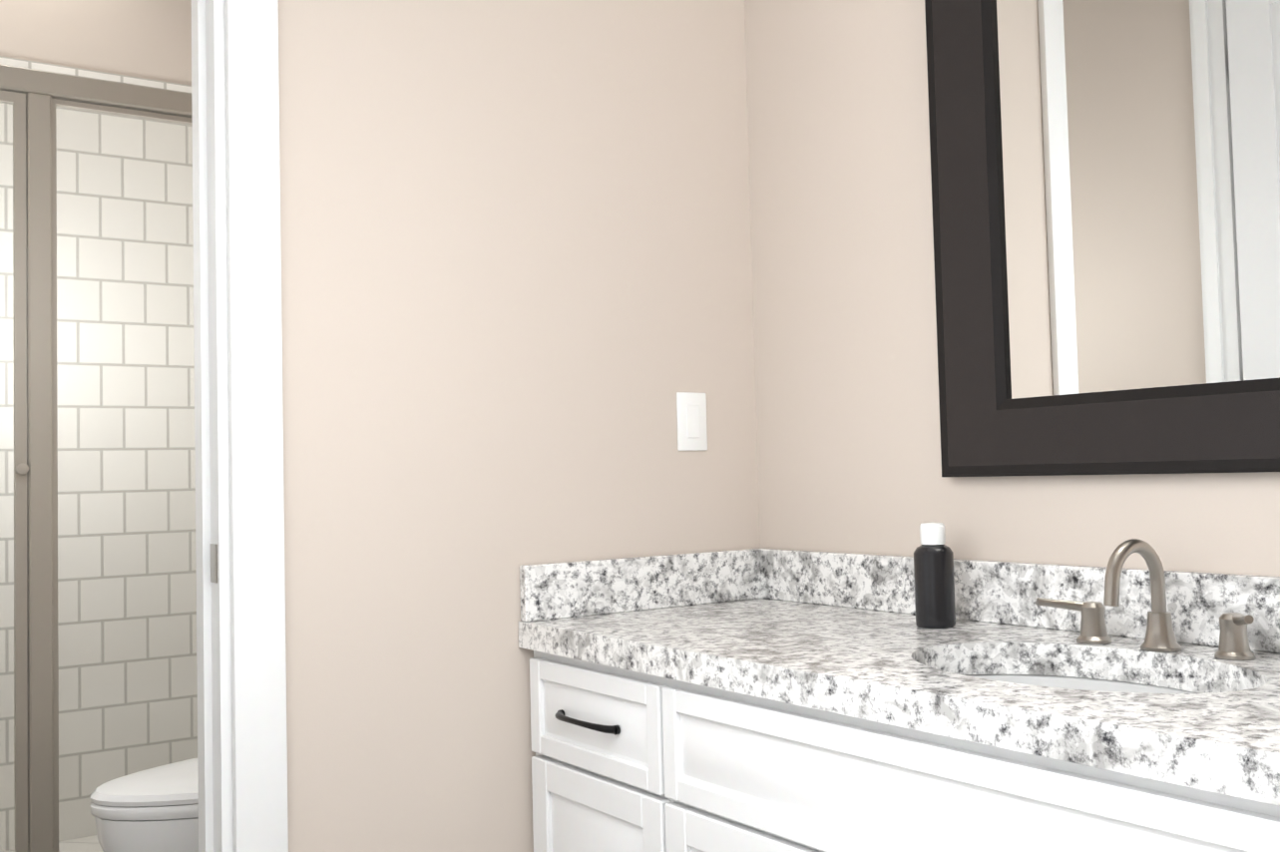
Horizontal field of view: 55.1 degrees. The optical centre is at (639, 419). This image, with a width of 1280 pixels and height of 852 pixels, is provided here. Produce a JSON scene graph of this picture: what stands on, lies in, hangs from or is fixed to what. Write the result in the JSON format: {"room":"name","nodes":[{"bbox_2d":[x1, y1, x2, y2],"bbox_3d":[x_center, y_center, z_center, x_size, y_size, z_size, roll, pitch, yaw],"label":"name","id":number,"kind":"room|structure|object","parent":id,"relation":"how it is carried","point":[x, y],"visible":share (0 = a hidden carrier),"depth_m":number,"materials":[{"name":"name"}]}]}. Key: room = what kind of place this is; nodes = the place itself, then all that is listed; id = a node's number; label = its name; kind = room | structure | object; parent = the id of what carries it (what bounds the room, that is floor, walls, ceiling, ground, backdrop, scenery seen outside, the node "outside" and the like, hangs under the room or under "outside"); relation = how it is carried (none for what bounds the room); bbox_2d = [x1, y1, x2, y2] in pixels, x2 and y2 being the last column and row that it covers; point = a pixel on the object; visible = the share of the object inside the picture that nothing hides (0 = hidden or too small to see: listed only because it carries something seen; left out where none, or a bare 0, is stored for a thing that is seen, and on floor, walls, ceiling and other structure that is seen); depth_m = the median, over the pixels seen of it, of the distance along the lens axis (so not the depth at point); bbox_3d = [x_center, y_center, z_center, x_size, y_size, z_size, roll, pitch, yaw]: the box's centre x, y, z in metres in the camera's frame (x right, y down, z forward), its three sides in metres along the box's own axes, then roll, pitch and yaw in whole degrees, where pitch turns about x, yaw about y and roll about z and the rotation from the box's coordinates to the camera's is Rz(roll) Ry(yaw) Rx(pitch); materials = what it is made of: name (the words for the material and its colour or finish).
{"room":"bathroom","nodes":[
{"label":"bathroom","id":0,"kind":"room"},
{"bbox_2d":[0,0,191,85],"bbox_3d":[-1.722,-0.257,3.801,2.035,3.040,0.120,0,-3,-35],"label":"wall","id":1,"kind":"structure","parent":0,"point":[149,39],"depth_m":3.83,"materials":[{"name":"paint"}]},
{"bbox_2d":[0,55,197,851],"bbox_3d":[-1.888,0.088,3.585,1.518,2.340,0.011,0,-3,-35],"label":"shower wall tile","id":2,"kind":"structure","parent":1,"relation":"attached to","point":[89,245],"depth_m":3.75,"materials":[{"name":"white tile"}]},
{"bbox_2d":[278,0,760,851],"bbox_3d":[-0.627,-0.363,2.021,2.020,3.040,0.100,0,-3,-35],"label":"wall","id":3,"kind":"structure","parent":0,"point":[516,277],"depth_m":2.17,"materials":[{"name":"paint"}]},
{"bbox_2d":[191,0,288,851],"bbox_3d":[-1.006,-0.134,1.740,0.967,2.578,0.132,0,-3,-35],"label":"door frame","id":4,"kind":"structure","parent":3,"relation":"attached to","point":[240,652],"depth_m":1.93,"materials":[{"name":"white wood"}]},
{"bbox_2d":[519,548,758,620],"bbox_3d":[0.023,0.311,2.352,0.564,0.100,0.022,0,-3,-35],"label":"backsplash","id":5,"kind":"structure","parent":3,"relation":"attached to","point":[567,589],"depth_m":2.32,"materials":[{"name":"white stone"}]},
{"bbox_2d":[676,392,707,450],"bbox_3d":[0.104,0.003,2.437,0.072,0.116,0.008,0,-3,-35],"label":"switch plate","id":6,"kind":"object","parent":3,"relation":"attached to","point":[691,419],"visible":1,"depth_m":2.43,"materials":[{"name":"plastic"}]},
{"bbox_2d":[744,0,1279,576],"bbox_3d":[1.137,-0.436,1.352,0.120,3.040,3.210,0,-3,-35],"label":"wall","id":7,"kind":"structure","parent":0,"point":[844,303],"depth_m":2.27,"materials":[{"name":"paint"}]},
{"bbox_2d":[758,548,1279,652],"bbox_3d":[0.941,0.251,1.501,0.022,0.100,2.425,0,-3,-35],"label":"backsplash","id":8,"kind":"structure","parent":7,"relation":"attached to","point":[1008,593],"depth_m":1.94,"materials":[{"name":"white stone"}]},
{"bbox_2d":[924,0,1279,476],"bbox_3d":[0.762,-0.417,1.750,0.041,0.985,0.880,0,-3,-35],"label":"mirror","id":9,"kind":"object","parent":7,"relation":"attached to","point":[1105,189],"visible":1,"depth_m":1.85,"materials":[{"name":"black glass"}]},
{"bbox_3d":[-0.302,1.160,1.537,2.260,0.060,5.310,0,-3,-35],"label":"floor","id":10,"kind":"structure","parent":0,"visible":0},
{"bbox_2d":[1,835,102,851],"bbox_3d":[-1.592,1.222,3.147,1.494,0.022,0.927,0,-3,-35],"label":"curb","id":11,"kind":"object","parent":10,"relation":"on","point":[80,843],"depth_m":3.58,"materials":[{"name":"tile"}]},
{"bbox_2d":[0,63,197,851],"bbox_3d":[-1.368,0.197,2.833,1.490,2.029,0.098,0,-3,-35],"label":"shower enclosure","id":12,"kind":"object","parent":11,"relation":"on","point":[34,98],"visible":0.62,"depth_m":2.84,"materials":[{"name":"glass"}]},
{"bbox_2d":[90,758,198,851],"bbox_3d":[-0.732,0.765,2.561,0.770,0.839,0.460,0,-3,-35],"label":"toilet","id":13,"kind":"object","parent":10,"relation":"on","point":[155,809],"visible":0.17,"depth_m":2.31,"materials":[{"name":"ceramic"}]},
{"bbox_2d":[518,640,1279,851],"bbox_3d":[0.709,0.721,1.331,0.592,0.750,2.438,0,-3,-35],"label":"bathroom vanity","id":14,"kind":"object","parent":10,"relation":"on","point":[763,700],"depth_m":1.59,"materials":[{"name":"wood"}]},
{"bbox_2d":[518,596,1279,788],"bbox_3d":[0.712,0.323,1.352,0.568,0.046,2.448,0,-3,-35],"label":"countertop","id":15,"kind":"structure","parent":14,"relation":"on","point":[880,658],"depth_m":1.62,"materials":[{"name":"white stone"}]},
{"bbox_2d":[913,521,955,628],"bbox_3d":[0.476,0.249,1.985,0.063,0.168,0.063,0,-3,-35],"label":"bottle","id":16,"kind":"object","parent":15,"relation":"on","point":[935,605],"visible":1,"depth_m":1.96,"materials":[{"name":"plastic"}]},
{"bbox_2d":[949,656,1217,696],"bbox_3d":[0.561,0.428,1.571,0.340,0.162,0.484,0,-3,-35],"label":"sink","id":17,"kind":"object","parent":15,"relation":"in","point":[1109,678],"depth_m":1.73,"materials":[{"name":"white ceramic"}]},
{"bbox_2d":[1036,538,1255,660],"bbox_3d":[0.675,0.237,1.661,0.143,0.154,0.324,0,-3,-35],"label":"faucet","id":18,"kind":"object","parent":15,"relation":"on","point":[1233,639],"visible":1,"depth_m":1.67,"materials":[{"name":"silver metal"}]}
]}

